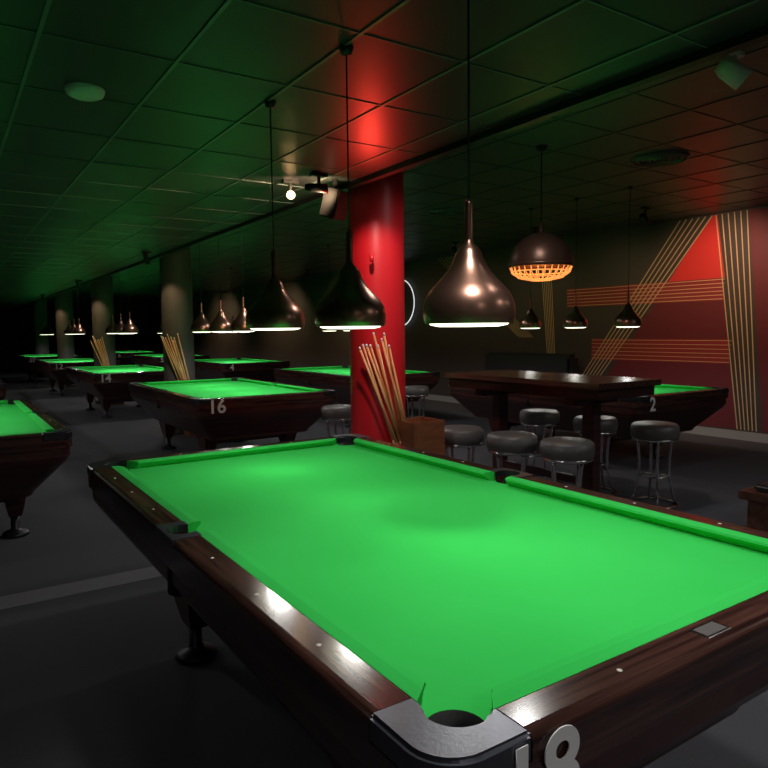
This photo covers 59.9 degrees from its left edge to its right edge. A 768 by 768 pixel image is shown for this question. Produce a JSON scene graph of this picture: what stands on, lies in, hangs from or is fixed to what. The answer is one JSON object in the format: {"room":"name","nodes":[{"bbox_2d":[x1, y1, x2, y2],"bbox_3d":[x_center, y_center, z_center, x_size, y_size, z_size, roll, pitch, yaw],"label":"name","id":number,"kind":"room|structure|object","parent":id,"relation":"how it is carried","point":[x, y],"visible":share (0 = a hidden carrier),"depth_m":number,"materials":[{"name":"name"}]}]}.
{"room":"games hall","nodes":[
{"label":"games hall","id":0,"kind":"room"},
{"bbox_2d":[0,302,150,368],"bbox_3d":[-16.758,-2.141,28.597,13.100,3.000,0.100,-4,5,-33],"label":"wall","id":1,"kind":"structure","parent":0,"point":[16,326],"depth_m":30.27,"materials":[{"name":"grey paint"}]},
{"bbox_2d":[0,0,759,310],"bbox_3d":[-9.405,-1.921,12.089,7.170,0.006,35.500,-4,5,-33],"label":"ceiling grid","id":2,"kind":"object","parent":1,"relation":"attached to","point":[226,3],"depth_m":3.14,"materials":[{"name":"grey metal"}]},
{"bbox_2d":[0,0,767,310],"bbox_3d":[-9.405,-1.972,12.085,7.170,0.100,35.500,-4,5,-33],"label":"ceiling","id":3,"kind":"structure","parent":0,"point":[246,39],"depth_m":2.95,"materials":[{"name":"black tile"}]},
{"bbox_2d":[64,82,104,101],"bbox_3d":[-1.309,-1.272,2.914,0.164,0.035,0.164,-4,5,-33],"label":"smoke detector","id":4,"kind":"object","parent":3,"relation":"attached to","point":[80,91],"visible":1,"depth_m":2.87,"materials":[{"name":"white paint"}]},
{"bbox_2d":[141,251,150,264],"bbox_3d":[-3.092,-1.640,8.669,0.078,0.168,0.124,3,6,37],"label":"spotlight","id":5,"kind":"object","parent":3,"relation":"attached to","point":[145,253],"visible":1,"depth_m":8.64,"materials":[{"name":"black metal"}]},
{"bbox_2d":[246,100,304,329],"bbox_3d":[-0.523,-0.784,3.134,0.277,1.060,0.277,-4,5,-33],"label":"pendant lamp","id":6,"kind":"object","parent":3,"relation":"hanging from","point":[274,309],"visible":1,"depth_m":3.08,"materials":[{"name":"orange metal"}]},
{"bbox_2d":[281,179,298,199],"bbox_3d":[-0.661,-1.367,4.721,0.111,0.144,0.163,0,5,9],"label":"spotlight","id":7,"kind":"object","parent":3,"relation":"attached to","point":[290,194],"visible":1,"depth_m":4.67,"materials":[{"name":"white metal"}]},
{"bbox_2d":[304,171,328,192],"bbox_3d":[-0.455,-1.355,4.494,0.163,0.136,0.085,-1,5,-8],"label":"spotlight","id":8,"kind":"object","parent":3,"relation":"attached to","point":[318,187],"visible":1,"depth_m":4.48,"materials":[{"name":"black metal"}]},
{"bbox_2d":[319,178,350,220],"bbox_3d":[-0.343,-1.296,4.685,0.187,0.288,0.150,2,5,33],"label":"wall speaker","id":9,"kind":"object","parent":3,"relation":"attached to","point":[334,205],"visible":0.95,"depth_m":4.63,"materials":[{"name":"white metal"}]},
{"bbox_2d":[315,44,385,328],"bbox_3d":[-0.136,-0.742,2.552,0.277,1.060,0.277,-4,5,-33],"label":"pendant lamp","id":10,"kind":"object","parent":3,"relation":"hanging from","point":[349,304],"visible":1,"depth_m":2.50,"materials":[{"name":"orange metal"}]},
{"bbox_2d":[9,24,767,311],"bbox_3d":[-6.398,-2.296,14.061,0.050,0.435,35.500,-4,5,-33],"label":"trim","id":11,"kind":"structure","parent":3,"relation":"attached to","point":[758,35],"depth_m":3.29,"materials":[{"name":"black metal"}]},
{"bbox_2d":[423,0,515,326],"bbox_3d":[0.251,-0.701,1.970,0.277,1.060,0.277,-4,5,-33],"label":"pendant lamp","id":12,"kind":"object","parent":3,"relation":"hanging from","point":[469,294],"visible":1,"depth_m":1.92,"materials":[{"name":"orange metal"}]},
{"bbox_2d":[0,368,767,767],"bbox_3d":[-6.905,0.462,13.921,13.100,0.100,35.500,-4,5,-33],"label":"floor","id":13,"kind":"structure","parent":0,"point":[92,679],"depth_m":3.19,"materials":[{"name":"carpet"}]},
{"bbox_2d":[0,380,6,399],"bbox_3d":[-6.340,0.354,9.474,1.556,0.804,2.821,-4,5,-33],"label":"pool table","id":14,"kind":"object","parent":13,"relation":"on","point":[3,386],"visible":1,"depth_m":8.70,"materials":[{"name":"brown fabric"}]},
{"bbox_2d":[0,398,72,538],"bbox_3d":[-3.439,0.666,5.110,1.556,0.804,2.821,-4,5,-33],"label":"pool table","id":15,"kind":"object","parent":13,"relation":"on","point":[33,445],"visible":1,"depth_m":4.34,"materials":[{"name":"brown wood"}]},
{"bbox_2d":[32,299,48,377],"bbox_3d":[-11.656,-1.678,22.639,0.454,2.900,0.454,-4,5,-33],"label":"pillar","id":16,"kind":"structure","parent":13,"relation":"on","point":[41,342],"depth_m":22.45,"materials":[{"name":"grey"}]},
{"bbox_2d":[16,354,81,382],"bbox_3d":[-10.521,-0.501,20.888,1.556,0.804,2.821,-4,5,-33],"label":"pool table","id":17,"kind":"object","parent":13,"relation":"on","point":[27,361],"visible":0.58,"depth_m":19.96,"materials":[{"name":"green fabric"}]},
{"bbox_2d":[54,290,76,387],"bbox_3d":[-8.755,-1.366,18.274,0.454,2.900,0.454,-4,5,-33],"label":"pillar","id":18,"kind":"structure","parent":13,"relation":"on","point":[63,311],"depth_m":18.09,"materials":[{"name":"grey"}]},
{"bbox_2d":[35,358,120,395],"bbox_3d":[-7.648,-0.192,16.565,1.556,0.804,2.821,-4,5,-33],"label":"pool table","id":19,"kind":"object","parent":13,"relation":"on","point":[54,369],"visible":0.57,"depth_m":15.62,"materials":[{"name":"green fabric"}]},
{"bbox_2d":[0,566,161,609],"bbox_3d":[-3.645,1.301,2.519,5.900,0.052,0.200,-4,5,-33],"label":"trim","id":20,"kind":"structure","parent":13,"relation":"on","point":[39,595],"depth_m":3.77,"materials":[{"name":"carpet"}]},
{"bbox_2d":[90,275,115,403],"bbox_3d":[-5.854,-1.054,13.910,0.454,2.900,0.454,-4,5,-33],"label":"pillar","id":21,"kind":"structure","parent":13,"relation":"on","point":[102,307],"depth_m":13.72,"materials":[{"name":"grey paint"}]},
{"bbox_2d":[90,336,123,404],"bbox_3d":[-5.680,-0.289,13.659,0.547,1.412,0.320,-4,5,-33],"label":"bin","id":22,"kind":"object","parent":13,"relation":"on","point":[104,360],"visible":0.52,"depth_m":13.65,"materials":[{"name":"brown wood"}]},
{"bbox_2d":[65,364,163,418],"bbox_3d":[-4.802,0.114,12.284,1.556,0.804,2.821,-4,5,-33],"label":"pool table","id":23,"kind":"object","parent":13,"relation":"on","point":[108,383],"visible":0.75,"depth_m":11.24,"materials":[{"name":"green fabric"}]},
{"bbox_2d":[116,351,158,364],"bbox_3d":[-9.238,-0.762,24.008,1.556,0.804,2.821,-4,5,-33],"label":"pool table","id":24,"kind":"object","parent":13,"relation":"on","point":[124,357],"visible":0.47,"depth_m":22.79,"materials":[{"name":"green fabric"}]},
{"bbox_2d":[131,354,209,366],"bbox_3d":[-6.337,-0.450,19.644,1.556,0.804,2.821,-4,5,-33],"label":"pool table","id":25,"kind":"object","parent":13,"relation":"on","point":[150,359],"visible":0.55,"depth_m":18.83,"materials":[{"name":"green fabric"}]},
{"bbox_2d":[159,247,194,434],"bbox_3d":[-2.953,-0.742,9.545,0.454,2.900,0.454,-4,5,-33],"label":"pillar","id":26,"kind":"structure","parent":13,"relation":"on","point":[175,268],"depth_m":9.35,"materials":[{"name":"grey paint"}]},
{"bbox_2d":[160,333,195,436],"bbox_3d":[-2.781,0.009,9.304,0.539,1.437,0.340,-4,5,-33],"label":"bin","id":27,"kind":"object","parent":13,"relation":"on","point":[181,373],"visible":0.4,"depth_m":9.27,"materials":[{"name":"brown wood"}]},
{"bbox_2d":[128,377,335,450],"bbox_3d":[-1.901,0.426,7.919,1.556,0.804,2.821,-4,5,-33],"label":"pool table","id":28,"kind":"object","parent":13,"relation":"on","point":[234,409],"visible":0.92,"depth_m":7.00,"materials":[{"name":"green fabric"}]},
{"bbox_2d":[195,358,289,381],"bbox_3d":[-3.436,-0.138,15.279,1.556,0.804,2.821,-4,5,-33],"label":"pool table","id":29,"kind":"object","parent":13,"relation":"on","point":[257,369],"visible":0.65,"depth_m":14.28,"materials":[{"name":"green fabric"}]},
{"bbox_2d":[321,404,350,436],"bbox_3d":[-0.459,0.557,6.893,0.398,0.673,0.398,1,5,22],"label":"bar stool","id":30,"kind":"object","parent":13,"relation":"on","point":[336,412],"visible":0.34,"depth_m":6.73,"materials":[{"name":"grey leather"}]},
{"bbox_2d":[273,365,439,426],"bbox_3d":[-0.535,0.174,10.915,1.556,0.804,2.821,-4,5,-33],"label":"pool table","id":31,"kind":"object","parent":13,"relation":"on","point":[337,378],"visible":0.49,"depth_m":10.15,"materials":[{"name":"green fabric"}]},
{"bbox_2d":[349,171,405,442],"bbox_3d":[-0.052,-0.429,5.181,0.454,2.900,0.454,-4,5,-33],"label":"pillar","id":32,"kind":"structure","parent":13,"relation":"on","point":[376,207],"depth_m":4.99,"materials":[{"name":"red paint"}]},
{"bbox_2d":[369,254,373,261],"bbox_3d":[-0.086,-0.911,4.848,0.036,0.054,0.113,0,5,4],"label":"uplight","id":33,"kind":"object","parent":32,"relation":"attached to","point":[371,256],"visible":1,"depth_m":4.80,"materials":[{"name":"red"}]},
{"bbox_2d":[358,332,444,455],"bbox_3d":[0.131,0.329,4.914,0.549,1.426,0.324,-4,5,-33],"label":"pool cues","id":34,"kind":"object","parent":13,"relation":"on","point":[427,434],"visible":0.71,"depth_m":4.89,"materials":[{"name":"brown wood"}]},
{"bbox_2d":[405,385,428,417],"bbox_3d":[0.442,0.361,9.235,0.398,0.673,0.398,1,5,23],"label":"bar stool","id":35,"kind":"object","parent":13,"relation":"on","point":[412,391],"visible":0.51,"depth_m":9.09,"materials":[{"name":"grey leather"}]},
{"bbox_2d":[87,434,767,767],"bbox_3d":[-0.045,0.829,2.566,1.556,0.804,2.821,-4,5,-33],"label":"pool table","id":36,"kind":"object","parent":13,"relation":"on","point":[406,607],"visible":1,"depth_m":1.68,"materials":[{"name":"green fabric"}]},
{"bbox_2d":[445,425,483,461],"bbox_3d":[0.604,0.673,5.275,0.398,0.673,0.398,1,5,20],"label":"bar stool","id":37,"kind":"object","parent":13,"relation":"on","point":[456,436],"visible":0.33,"depth_m":5.11,"materials":[{"name":"grey leather"}]},
{"bbox_2d":[486,431,537,472],"bbox_3d":[0.945,0.696,4.925,0.398,0.673,0.398,1,5,16],"label":"bar stool","id":38,"kind":"object","parent":13,"relation":"on","point":[499,443],"visible":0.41,"depth_m":4.77,"materials":[{"name":"grey leather"}]},
{"bbox_2d":[463,352,577,411],"bbox_3d":[2.205,0.009,11.102,0.790,1.040,2.080,-4,5,-33],"label":"leather sofa","id":39,"kind":"object","parent":13,"relation":"on","point":[536,362],"visible":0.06,"depth_m":10.99,"materials":[{"name":"black leather"}]},
{"bbox_2d":[519,408,559,481],"bbox_3d":[1.475,0.579,6.328,0.398,0.673,0.398,3,6,36],"label":"bar stool","id":40,"kind":"object","parent":13,"relation":"on","point":[534,417],"visible":0.6,"depth_m":6.19,"materials":[{"name":"grey leather"}]},
{"bbox_2d":[444,370,661,491],"bbox_3d":[1.310,0.453,5.511,0.720,1.047,1.700,-4,5,-33],"label":"bar table","id":41,"kind":"object","parent":13,"relation":"on","point":[589,391],"visible":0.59,"depth_m":5.09,"materials":[{"name":"brown wood"}]},
{"bbox_2d":[539,437,594,487],"bbox_3d":[1.263,0.718,4.609,0.398,0.673,0.398,0,5,10],"label":"bar stool","id":42,"kind":"object","parent":13,"relation":"on","point":[554,450],"visible":0.49,"depth_m":4.46,"materials":[{"name":"grey leather"}]},
{"bbox_2d":[448,380,728,469],"bbox_3d":[2.203,0.397,7.698,1.556,0.804,2.821,-4,5,-33],"label":"pool table","id":43,"kind":"object","parent":13,"relation":"on","point":[687,406],"visible":0.44,"depth_m":6.78,"materials":[{"name":"brown wood"}]},
{"bbox_2d":[573,415,617,495],"bbox_3d":[1.837,0.617,5.801,0.398,0.673,0.398,-1,5,1],"label":"bar stool","id":44,"kind":"object","parent":13,"relation":"on","point":[609,424],"visible":0.52,"depth_m":5.71,"materials":[{"name":"grey leather"}]},
{"bbox_2d":[629,421,679,509],"bbox_3d":[2.185,0.646,5.386,0.398,0.673,0.398,-4,6,-35],"label":"bar stool","id":45,"kind":"object","parent":13,"relation":"on","point":[658,432],"visible":0.91,"depth_m":5.29,"materials":[{"name":"grey leather"}]},
{"bbox_2d":[738,481,767,531],"bbox_3d":[2.749,0.839,4.005,1.000,0.492,0.720,-4,5,-33],"label":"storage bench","id":46,"kind":"object","parent":13,"relation":"on","point":[757,496],"visible":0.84,"depth_m":3.96,"materials":[{"name":"brown wood"}]},
{"bbox_2d":[47,40,767,302],"bbox_3d":[-3.951,-2.718,15.657,5.930,0.100,35.500,-4,5,-33],"label":"ceiling","id":47,"kind":"structure","parent":0,"point":[704,87],"depth_m":6.76,"materials":[{"name":"tile"}]},
{"bbox_2d":[39,302,44,334],"bbox_3d":[-10.930,-2.305,21.333,0.277,1.460,0.277,-4,5,-33],"label":"pendant lamp","id":48,"kind":"object","parent":47,"relation":"hanging from","point":[43,328],"visible":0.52,"depth_m":21.31,"materials":[{"name":"orange metal"}]},
{"bbox_2d":[42,305,47,334],"bbox_3d":[-10.543,-2.263,20.751,0.277,1.460,0.277,-4,5,-33],"label":"pendant lamp","id":49,"kind":"object","parent":47,"relation":"hanging from","point":[46,327],"visible":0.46,"depth_m":20.74,"materials":[{"name":"orange metal"}]},
{"bbox_2d":[45,304,54,334],"bbox_3d":[-10.156,-2.222,20.169,0.277,1.460,0.277,-4,5,-33],"label":"pendant lamp","id":50,"kind":"object","parent":47,"relation":"hanging from","point":[49,331],"visible":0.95,"depth_m":20.15,"materials":[{"name":"orange metal"}]},
{"bbox_2d":[64,300,71,334],"bbox_3d":[-8.056,-1.996,17.010,0.277,1.460,0.277,-4,5,-33],"label":"pendant lamp","id":51,"kind":"object","parent":47,"relation":"hanging from","point":[68,328],"visible":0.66,"depth_m":16.99,"materials":[{"name":"orange metal"}]},
{"bbox_2d":[68,289,75,333],"bbox_3d":[-7.669,-1.954,16.428,0.277,1.460,0.277,-4,5,-33],"label":"pendant lamp","id":52,"kind":"object","parent":47,"relation":"hanging from","point":[73,327],"visible":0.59,"depth_m":16.41,"materials":[{"name":"orange metal"}]},
{"bbox_2d":[73,290,85,333],"bbox_3d":[-7.283,-1.913,15.846,0.277,1.460,0.277,-4,5,-33],"label":"pendant lamp","id":53,"kind":"object","parent":47,"relation":"hanging from","point":[78,330],"visible":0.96,"depth_m":15.82,"materials":[{"name":"orange metal"}]},
{"bbox_2d":[105,276,115,333],"bbox_3d":[-5.210,-1.690,12.728,0.277,1.460,0.277,-4,5,-33],"label":"pendant lamp","id":54,"kind":"object","parent":47,"relation":"hanging from","point":[109,330],"visible":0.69,"depth_m":12.69,"materials":[{"name":"orange metal"}]},
{"bbox_2d":[113,287,124,333],"bbox_3d":[-4.824,-1.648,12.146,0.277,1.460,0.277,-4,5,-33],"label":"pendant lamp","id":55,"kind":"object","parent":47,"relation":"hanging from","point":[117,329],"visible":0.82,"depth_m":12.11,"materials":[{"name":"orange metal"}]},
{"bbox_2d":[122,285,138,333],"bbox_3d":[-4.437,-1.607,11.565,0.277,1.460,0.277,-4,5,-33],"label":"pendant lamp","id":56,"kind":"object","parent":47,"relation":"hanging from","point":[129,328],"visible":0.94,"depth_m":11.53,"materials":[{"name":"orange metal"}]},
{"bbox_2d":[156,285,161,333],"bbox_3d":[-6.745,-2.254,20.088,0.277,1.460,0.277,-4,5,-33],"label":"pendant lamp","id":57,"kind":"object","parent":47,"relation":"hanging from","point":[159,331],"visible":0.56,"depth_m":20.05,"materials":[{"name":"orange metal"}]},
{"bbox_2d":[191,246,210,332],"bbox_3d":[-2.309,-1.378,8.364,0.277,1.460,0.277,-4,5,-33],"label":"pendant lamp","id":58,"kind":"object","parent":47,"relation":"hanging from","point":[201,324],"visible":0.88,"depth_m":8.33,"materials":[{"name":"orange metal"}]},
{"bbox_2d":[209,237,231,331],"bbox_3d":[-1.923,-1.336,7.782,0.277,1.460,0.277,-4,5,-33],"label":"pendant lamp","id":59,"kind":"object","parent":47,"relation":"hanging from","point":[220,323],"visible":0.89,"depth_m":7.75,"materials":[{"name":"orange metal"}]},
{"bbox_2d":[228,268,236,332],"bbox_3d":[-3.457,-1.901,15.142,0.277,1.460,0.277,-4,5,-33],"label":"pendant lamp","id":60,"kind":"object","parent":47,"relation":"hanging from","point":[230,268],"visible":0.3,"depth_m":15.12,"materials":[{"name":"orange metal"}]},
{"bbox_2d":[231,237,255,331],"bbox_3d":[-1.536,-1.294,7.200,0.277,1.460,0.277,-4,5,-33],"label":"pendant lamp","id":61,"kind":"object","parent":47,"relation":"hanging from","point":[239,324],"visible":0.74,"depth_m":7.16,"materials":[{"name":"orange metal"}]},
{"bbox_2d":[321,245,336,330],"bbox_3d":[-0.943,-1.630,11.359,0.277,1.460,0.277,-4,5,-33],"label":"pendant lamp","id":62,"kind":"object","parent":47,"relation":"hanging from","point":[322,329],"visible":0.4,"depth_m":11.32,"materials":[{"name":"orange metal"}]},
{"bbox_2d":[46,46,767,302],"bbox_3d":[-3.951,-2.666,15.661,5.930,0.006,35.500,-4,5,-33],"label":"grid","id":63,"kind":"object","parent":47,"relation":"attached to","point":[635,93],"depth_m":7.41,"materials":[{"name":"grey metal"}]},
{"bbox_2d":[428,208,464,215],"bbox_3d":[0.777,-2.118,8.197,0.480,0.020,0.480,-4,5,-33],"label":"ceiling vent","id":64,"kind":"object","parent":47,"relation":"attached to","point":[439,211],"depth_m":8.15,"materials":[{"name":"white metal"}]},
{"bbox_2d":[451,242,458,254],"bbox_3d":[1.190,-2.250,11.108,0.165,0.234,0.090,-4,5,-33],"label":"spotlight","id":65,"kind":"object","parent":47,"relation":"attached to","point":[454,250],"visible":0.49,"depth_m":11.07,"materials":[{"name":"black metal"}]},
{"bbox_2d":[519,208,541,328],"bbox_3d":[1.795,-1.407,8.143,0.277,1.460,0.277,-4,5,-33],"label":"pendant lamp","id":66,"kind":"object","parent":47,"relation":"hanging from","point":[530,320],"visible":0.99,"depth_m":8.11,"materials":[{"name":"orange metal"}]},
{"bbox_2d":[508,145,573,281],"bbox_3d":[1.275,-1.379,5.406,0.526,1.072,0.526,-4,5,-33],"label":"dome pendant lamp","id":67,"kind":"object","parent":47,"relation":"hanging from","point":[541,250],"visible":1,"depth_m":5.27,"materials":[{"name":"brown metal"}]},
{"bbox_2d":[563,198,587,327],"bbox_3d":[2.181,-1.365,7.561,0.277,1.460,0.277,-4,5,-33],"label":"pendant lamp","id":68,"kind":"object","parent":47,"relation":"hanging from","point":[575,319],"visible":1,"depth_m":7.52,"materials":[{"name":"orange metal"}]},
{"bbox_2d":[614,186,641,327],"bbox_3d":[2.568,-1.324,6.979,0.277,1.460,0.277,-4,5,-33],"label":"pendant lamp","id":69,"kind":"object","parent":47,"relation":"hanging from","point":[628,318],"visible":1,"depth_m":6.95,"materials":[{"name":"orange metal"}]},
{"bbox_2d":[639,207,650,226],"bbox_3d":[3.179,-2.036,8.116,0.165,0.234,0.090,-4,5,-33],"label":"spotlight","id":70,"kind":"object","parent":47,"relation":"attached to","point":[644,219],"visible":1,"depth_m":8.09,"materials":[{"name":"black metal"}]},
{"bbox_2d":[630,151,689,166],"bbox_3d":[2.391,-1.945,5.770,0.480,0.020,0.480,-4,5,-33],"label":"ceiling vent","id":71,"kind":"object","parent":47,"relation":"attached to","point":[659,158],"depth_m":5.73,"materials":[{"name":"white metal"}]},
{"bbox_2d":[715,50,752,90],"bbox_3d":[1.868,-1.675,3.557,0.184,0.205,0.120,0,5,12],"label":"spotlight","id":72,"kind":"object","parent":47,"relation":"attached to","point":[730,70],"visible":0.91,"depth_m":3.53,"materials":[{"name":"beige metal"}]},
{"bbox_2d":[149,205,767,433],"bbox_3d":[-1.425,-1.432,17.428,0.106,3.000,35.500,-4,5,-33],"label":"wall","id":73,"kind":"structure","parent":0,"point":[604,258],"depth_m":9.86,"materials":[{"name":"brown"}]},
{"bbox_2d":[405,280,414,324],"bbox_3d":[0.379,-1.764,14.514,0.061,1.021,1.022,-4,5,-33],"label":"ring","id":74,"kind":"object","parent":73,"relation":"attached to","point":[405,280],"visible":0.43,"depth_m":14.14,"materials":[{"name":"white"}]},
{"bbox_2d":[421,394,767,442],"bbox_3d":[-1.454,0.011,17.512,0.015,0.110,35.500,-4,5,-33],"label":"baseboard","id":75,"kind":"structure","parent":73,"relation":"attached to","point":[724,433],"depth_m":8.70,"materials":[{"name":"grey"}]}
]}

